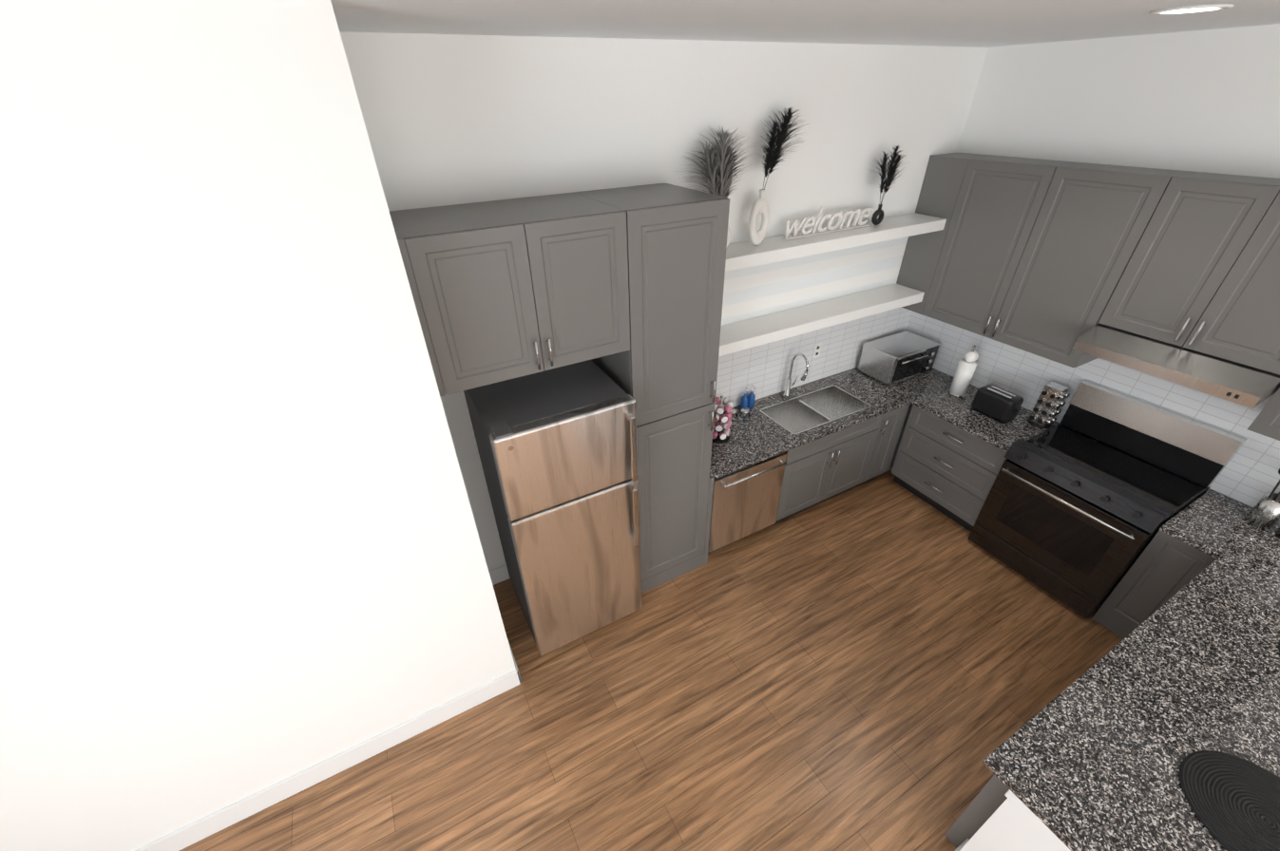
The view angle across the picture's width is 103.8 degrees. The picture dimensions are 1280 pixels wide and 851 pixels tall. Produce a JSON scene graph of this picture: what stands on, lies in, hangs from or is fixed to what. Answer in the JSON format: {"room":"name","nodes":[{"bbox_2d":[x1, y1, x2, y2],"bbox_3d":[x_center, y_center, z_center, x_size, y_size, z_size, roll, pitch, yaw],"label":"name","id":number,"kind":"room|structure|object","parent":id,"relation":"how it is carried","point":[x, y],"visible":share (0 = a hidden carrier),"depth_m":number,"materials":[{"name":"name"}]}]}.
{"room":"kitchen","nodes":[
{"label":"kitchen","id":0,"kind":"room"},
{"bbox_2d":[0,0,515,850],"bbox_3d":[-2.438,0.491,1.932,3.280,3.310,0.850,-17,37,-23],"label":"wall","id":1,"kind":"structure","parent":0,"point":[241,555],"depth_m":1.70,"materials":[{"name":"white paint"}]},
{"bbox_2d":[133,663,521,850],"bbox_3d":[-2.196,2.013,2.488,3.294,0.150,0.014,-17,37,-23],"label":"baseboard","id":2,"kind":"structure","parent":1,"relation":"attached to","point":[196,831],"depth_m":2.70,"materials":[{"name":"white wood"}]},
{"bbox_2d":[490,575,515,663],"bbox_3d":[-0.945,1.363,3.425,0.018,0.150,0.810,-17,37,-23],"label":"baseboard","id":3,"kind":"structure","parent":1,"relation":"attached to","point":[514,661],"depth_m":3.17,"materials":[{"name":"white wood"}]},
{"bbox_2d":[179,468,1122,850],"bbox_3d":[1.288,3.099,0.914,7.620,0.060,8.620,-17,37,-23],"label":"floor","id":4,"kind":"structure","parent":0,"point":[885,662],"depth_m":2.97,"materials":[{"name":"brown wood"}]},
{"bbox_2d":[463,360,641,655],"bbox_3d":[-0.493,0.534,3.185,0.750,1.777,0.799,-17,37,-23],"label":"refrigerator","id":5,"kind":"object","parent":4,"relation":"on","point":[558,449],"visible":1,"depth_m":2.76,"materials":[{"name":"grey metal"}]},
{"bbox_2d":[573,183,729,593],"bbox_3d":[0.079,-0.074,3.299,0.571,2.645,0.666,-17,37,-23],"label":"pantry cabinet","id":6,"kind":"object","parent":4,"relation":"on","point":[662,372],"visible":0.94,"depth_m":2.78,"materials":[{"name":"grey wood"}]},
{"bbox_2d":[707,451,787,554],"bbox_3d":[0.681,0.491,4.029,0.660,0.872,0.682,-17,37,-23],"label":"dishwasher","id":7,"kind":"object","parent":4,"relation":"on","point":[745,501],"visible":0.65,"depth_m":3.77,"materials":[{"name":"silver metal"}]},
{"bbox_2d":[805,403,912,490],"bbox_3d":[1.984,0.061,4.631,0.350,0.872,0.628,-17,37,-23],"label":"base cabinet","id":8,"kind":"object","parent":4,"relation":"on","point":[825,468],"depth_m":4.23,"materials":[{"name":"grey wood"}]},
{"bbox_2d":[889,403,913,469],"bbox_3d":[2.392,-0.067,4.810,0.683,0.872,0.628,-17,37,-23],"label":"base cabinet","id":9,"kind":"object","parent":4,"relation":"on","point":[912,404],"depth_m":4.49,"materials":[{"name":"grey wood"}]},
{"bbox_2d":[709,366,953,479],"bbox_3d":[1.514,-0.167,4.164,2.671,0.040,0.656,-17,37,-23],"label":"countertop","id":10,"kind":"structure","parent":9,"relation":"on","point":[762,439],"depth_m":3.99,"materials":[{"name":"grey stone"}]},
{"bbox_2d":[711,410,716,449],"bbox_3d":[0.399,-0.024,3.649,0.147,0.330,0.323,-17,37,-23],"label":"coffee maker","id":11,"kind":"object","parent":10,"relation":"on","point":[715,420],"visible":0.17,"depth_m":3.50,"materials":[{"name":"black plastic"}]},
{"bbox_2d":[712,395,733,443],"bbox_3d":[0.586,-0.066,3.676,0.176,0.364,0.176,-17,37,-23],"label":"pod carousel","id":12,"kind":"object","parent":10,"relation":"on","point":[720,434],"visible":0.75,"depth_m":3.66,"materials":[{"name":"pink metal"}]},
{"bbox_2d":[730,408,749,425],"bbox_3d":[0.766,-0.068,3.898,0.166,0.115,0.072,-3,34,-2],"label":"glass jars","id":13,"kind":"object","parent":10,"relation":"on","point":[744,416],"visible":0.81,"depth_m":3.87,"materials":[{"name":"white"}]},
{"bbox_2d":[740,384,756,409],"bbox_3d":[0.880,-0.228,4.062,0.130,0.197,0.071,-17,37,-23],"label":"soap bottles","id":14,"kind":"object","parent":10,"relation":"on","point":[747,402],"visible":0.92,"depth_m":4.06,"materials":[{"name":"blue plastic"}]},
{"bbox_2d":[783,352,808,397],"bbox_3d":[1.302,-0.403,4.105,0.109,0.424,0.208,-17,37,-23],"label":"faucet","id":15,"kind":"object","parent":10,"relation":"on","point":[789,385],"visible":0.98,"depth_m":4.10,"materials":[{"name":"silver metal"}]},
{"bbox_2d":[758,384,872,435],"bbox_3d":[1.436,-0.056,4.159,0.840,0.212,0.420,-17,37,-23],"label":"sink basin","id":16,"kind":"object","parent":10,"relation":"in","point":[804,412],"visible":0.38,"depth_m":4.27,"materials":[{"name":"silver metal"}]},
{"bbox_2d":[858,330,939,385],"bbox_3d":[2.324,-0.599,4.491,0.560,0.284,0.391,-17,37,-23],"label":"toaster oven","id":17,"kind":"object","parent":10,"relation":"on","point":[892,359],"visible":1,"depth_m":4.38,"materials":[{"name":"silver metal"}]},
{"bbox_2d":[891,404,1006,532],"bbox_3d":[2.767,0.279,4.274,0.628,0.872,0.799,-17,37,-23],"label":"base cabinet","id":18,"kind":"object","parent":4,"relation":"on","point":[951,471],"depth_m":4.11,"materials":[{"name":"grey wood"}]},
{"bbox_2d":[911,383,1060,452],"bbox_3d":[2.741,-0.088,4.001,0.680,0.040,0.774,-17,37,-23],"label":"countertop","id":19,"kind":"structure","parent":18,"relation":"on","point":[957,411],"depth_m":3.91,"materials":[{"name":"grey stone"}]},
{"bbox_2d":[947,345,978,398],"bbox_3d":[2.676,-0.457,4.126,0.150,0.437,0.150,-17,37,-23],"label":"paper towel holder","id":20,"kind":"object","parent":19,"relation":"on","point":[964,374],"visible":1,"depth_m":4.11,"materials":[{"name":"silver metal"}]},
{"bbox_2d":[970,383,1023,423],"bbox_3d":[2.787,-0.172,3.909,0.170,0.196,0.298,-17,37,-23],"label":"toaster","id":21,"kind":"object","parent":19,"relation":"on","point":[999,405],"visible":1,"depth_m":3.85,"materials":[{"name":"black plastic"}]},
{"bbox_2d":[1026,382,1069,428],"bbox_3d":[3.056,-0.154,3.760,0.160,0.320,0.160,-17,37,-23],"label":"spice rack","id":22,"kind":"object","parent":19,"relation":"on","point":[1049,404],"visible":1,"depth_m":3.71,"materials":[{"name":"silver plastic"}]},
{"bbox_2d":[945,774,1070,850],"bbox_3d":[2.766,1.506,2.421,2.732,0.873,0.784,-17,37,-23],"label":"base cabinet","id":23,"kind":"object","parent":4,"relation":"on","point":[998,814],"visible":0.1,"depth_m":2.04,"materials":[{"name":"white wood"}]},
{"bbox_2d":[967,380,1247,618],"bbox_3d":[3.092,0.521,3.510,0.752,1.299,0.856,-17,37,-23],"label":"range","id":24,"kind":"object","parent":4,"relation":"on","point":[1094,491],"visible":0.96,"depth_m":3.36,"materials":[{"name":"black metal"}]},
{"bbox_2d":[1091,530,1216,639],"bbox_3d":[3.438,0.957,3.226,0.628,0.872,0.294,-17,37,-23],"label":"base cabinet","id":25,"kind":"object","parent":4,"relation":"on","point":[1168,563],"depth_m":3.09,"materials":[{"name":"grey wood"}]},
{"bbox_2d":[982,519,1279,850],"bbox_3d":[2.742,1.119,2.177,2.750,0.040,0.831,-17,37,-23],"label":"countertop","id":26,"kind":"structure","parent":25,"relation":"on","point":[1099,751],"depth_m":2.05,"materials":[{"name":"grey stone"}]},
{"bbox_2d":[1178,750,1279,850],"bbox_3d":[2.190,1.384,1.753,0.456,0.006,0.456,-17,37,-23],"label":"placemat","id":27,"kind":"object","parent":26,"relation":"on","point":[1233,801],"visible":1,"depth_m":1.81,"materials":[{"name":"black"}]},
{"bbox_2d":[1275,527,1279,537],"bbox_3d":[3.666,0.487,2.743,0.114,0.351,0.116,-17,37,-23],"label":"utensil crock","id":28,"kind":"object","parent":26,"relation":"on","point":[1277,532],"visible":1,"depth_m":2.85,"materials":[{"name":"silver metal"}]},
{"bbox_2d":[1159,489,1253,556],"bbox_3d":[3.406,0.567,2.987,0.652,0.040,0.248,-17,37,-23],"label":"countertop","id":29,"kind":"structure","parent":25,"relation":"on","point":[1214,518],"depth_m":2.95,"materials":[{"name":"grey stone"}]},
{"bbox_2d":[1243,468,1279,530],"bbox_3d":[3.600,0.390,2.824,0.155,0.425,0.139,-17,37,-23],"label":"utensil crock","id":30,"kind":"object","parent":29,"relation":"on","point":[1264,513],"visible":1,"depth_m":2.87,"materials":[{"name":"silver metal"}]},
{"bbox_2d":[339,31,987,571],"bbox_3d":[-0.756,-0.339,3.127,7.620,3.310,0.120,-17,37,-23],"label":"wall","id":31,"kind":"structure","parent":0,"point":[457,119],"depth_m":2.81,"materials":[{"name":"paint"}]},
{"bbox_2d":[488,564,509,585],"bbox_3d":[-0.732,1.024,3.930,0.970,0.150,0.017,-17,37,-23],"label":"baseboard","id":32,"kind":"structure","parent":31,"relation":"attached to","point":[500,574],"depth_m":3.78,"materials":[{"name":"white"}]},
{"bbox_2d":[389,191,630,397],"bbox_3d":[-0.620,-0.682,2.458,0.969,0.676,0.666,-17,37,-23],"label":"upper cabinet","id":33,"kind":"object","parent":31,"relation":"attached to","point":[503,290],"visible":1,"depth_m":2.22,"materials":[{"name":"grey wood"}]},
{"bbox_2d":[715,307,913,410],"bbox_3d":[1.339,-0.611,4.202,2.640,0.663,0.010,-17,37,-23],"label":"tile backsplash","id":34,"kind":"structure","parent":31,"relation":"attached to","point":[766,367],"depth_m":4.24,"materials":[{"name":"white tile"}]},
{"bbox_2d":[812,343,821,358],"bbox_3d":[1.514,-0.640,4.284,0.075,0.125,0.005,-17,37,-23],"label":"outlet","id":35,"kind":"object","parent":34,"relation":"attached to","point":[817,349],"visible":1,"depth_m":4.28,"materials":[{"name":"white plastic"}]},
{"bbox_2d":[718,284,924,357],"bbox_3d":[1.266,-0.816,3.838,2.341,0.080,0.283,-17,37,-23],"label":"shelf","id":36,"kind":"object","parent":31,"relation":"attached to","point":[751,334],"visible":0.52,"depth_m":3.79,"materials":[{"name":"white wood"}]},
{"bbox_2d":[725,212,946,271],"bbox_3d":[1.255,-1.295,3.521,2.341,0.080,0.283,-17,37,-23],"label":"shelf","id":37,"kind":"object","parent":31,"relation":"attached to","point":[744,255],"visible":0.62,"depth_m":3.43,"materials":[{"name":"white wood"}]},
{"bbox_2d":[674,125,756,248],"bbox_3d":[0.457,-1.367,2.959,0.518,0.689,0.347,-17,37,-23],"label":"plume","id":38,"kind":"object","parent":37,"relation":"on","point":[723,161],"visible":0.92,"depth_m":2.87,"materials":[{"name":"white dried grass"}]},
{"bbox_2d":[748,106,809,246],"bbox_3d":[0.843,-1.531,3.121,0.380,0.768,0.246,-17,37,-23],"label":"ring vase","id":39,"kind":"object","parent":37,"relation":"on","point":[760,203],"visible":1,"depth_m":3.02,"materials":[{"name":"white ceramic"}]},
{"bbox_2d":[782,224,868,240],"bbox_3d":[1.325,-1.371,3.549,0.800,0.010,0.030,-17,37,-23],"label":"base","id":40,"kind":"object","parent":37,"relation":"on","point":[820,233],"visible":1,"depth_m":3.52,"materials":[{"name":"white"}]},
{"bbox_2d":[783,206,871,238],"bbox_3d":[1.323,-1.446,3.499,0.800,0.169,0.015,-17,37,-23],"label":"welcome sign","id":41,"kind":"object","parent":40,"relation":"on","point":[817,222],"visible":1,"depth_m":3.48,"materials":[{"name":"white"}]},
{"bbox_2d":[868,144,908,225],"bbox_3d":[1.746,-1.702,3.571,0.352,0.522,0.201,-17,37,-23],"label":"vase","id":42,"kind":"object","parent":37,"relation":"on","point":[886,184],"visible":1,"depth_m":3.53,"materials":[{"name":"black ceramic"}]},
{"bbox_2d":[330,0,1279,47],"bbox_3d":[1.222,0.289,-0.946,7.620,0.060,8.620,-17,37,-23],"label":"ceiling","id":43,"kind":"structure","parent":0,"point":[972,23],"depth_m":1.94,"materials":[{"name":"white paint"}]},
{"bbox_2d":[1149,3,1234,15],"bbox_3d":[2.084,-1.575,1.901,0.236,0.006,0.236,-17,37,-23],"label":"recessed light","id":44,"kind":"object","parent":43,"relation":"in","point":[1191,9],"visible":1,"depth_m":1.89,"materials":[{"name":"white"}]},
{"bbox_2d":[956,23,1279,492],"bbox_3d":[4.586,0.689,1.384,0.120,3.310,8.500,-17,37,-23],"label":"wall","id":45,"kind":"structure","parent":0,"point":[1206,101],"depth_m":3.00,"materials":[{"name":"white paint"}]},
{"bbox_2d":[896,152,983,313],"bbox_3d":[2.442,-1.545,4.099,0.328,1.168,0.313,-17,37,-23],"label":"upper cabinet","id":46,"kind":"object","parent":45,"relation":"attached to","point":[943,172],"depth_m":3.95,"materials":[{"name":"grey wood"}]},
{"bbox_2d":[918,154,1197,367],"bbox_3d":[2.790,-1.194,3.556,0.328,1.168,1.155,-17,37,-23],"label":"upper cabinet","id":47,"kind":"object","parent":45,"relation":"attached to","point":[1033,256],"depth_m":3.40,"materials":[{"name":"grey wood"}]},
{"bbox_2d":[905,311,1279,507],"bbox_3d":[3.251,-0.339,3.523,0.011,0.883,3.084,-17,37,-23],"label":"tile backsplash","id":48,"kind":"structure","parent":45,"relation":"attached to","point":[1249,475],"depth_m":3.44,"materials":[{"name":"white tile"}]},
{"bbox_2d":[1098,171,1279,374],"bbox_3d":[3.244,-0.844,2.718,0.366,0.845,0.848,-17,37,-23],"label":"upper cabinet","id":49,"kind":"object","parent":45,"relation":"attached to","point":[1201,273],"visible":1,"depth_m":2.71,"materials":[{"name":"grey wood"}]},
{"bbox_2d":[1071,324,1279,408],"bbox_3d":[3.179,-0.410,2.957,0.512,0.135,0.838,-17,37,-23],"label":"range hood","id":50,"kind":"object","parent":49,"relation":"attached to","point":[1241,384],"visible":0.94,"depth_m":2.82,"materials":[{"name":"silver metal"}]},
{"bbox_2d":[1247,387,1279,440],"bbox_3d":[3.630,-0.322,2.209,0.366,1.169,0.765,-17,37,-23],"label":"upper cabinet","id":51,"kind":"object","parent":45,"relation":"attached to","point":[1266,422],"visible":1,"depth_m":2.67,"materials":[{"name":"grey wood"}]}
]}

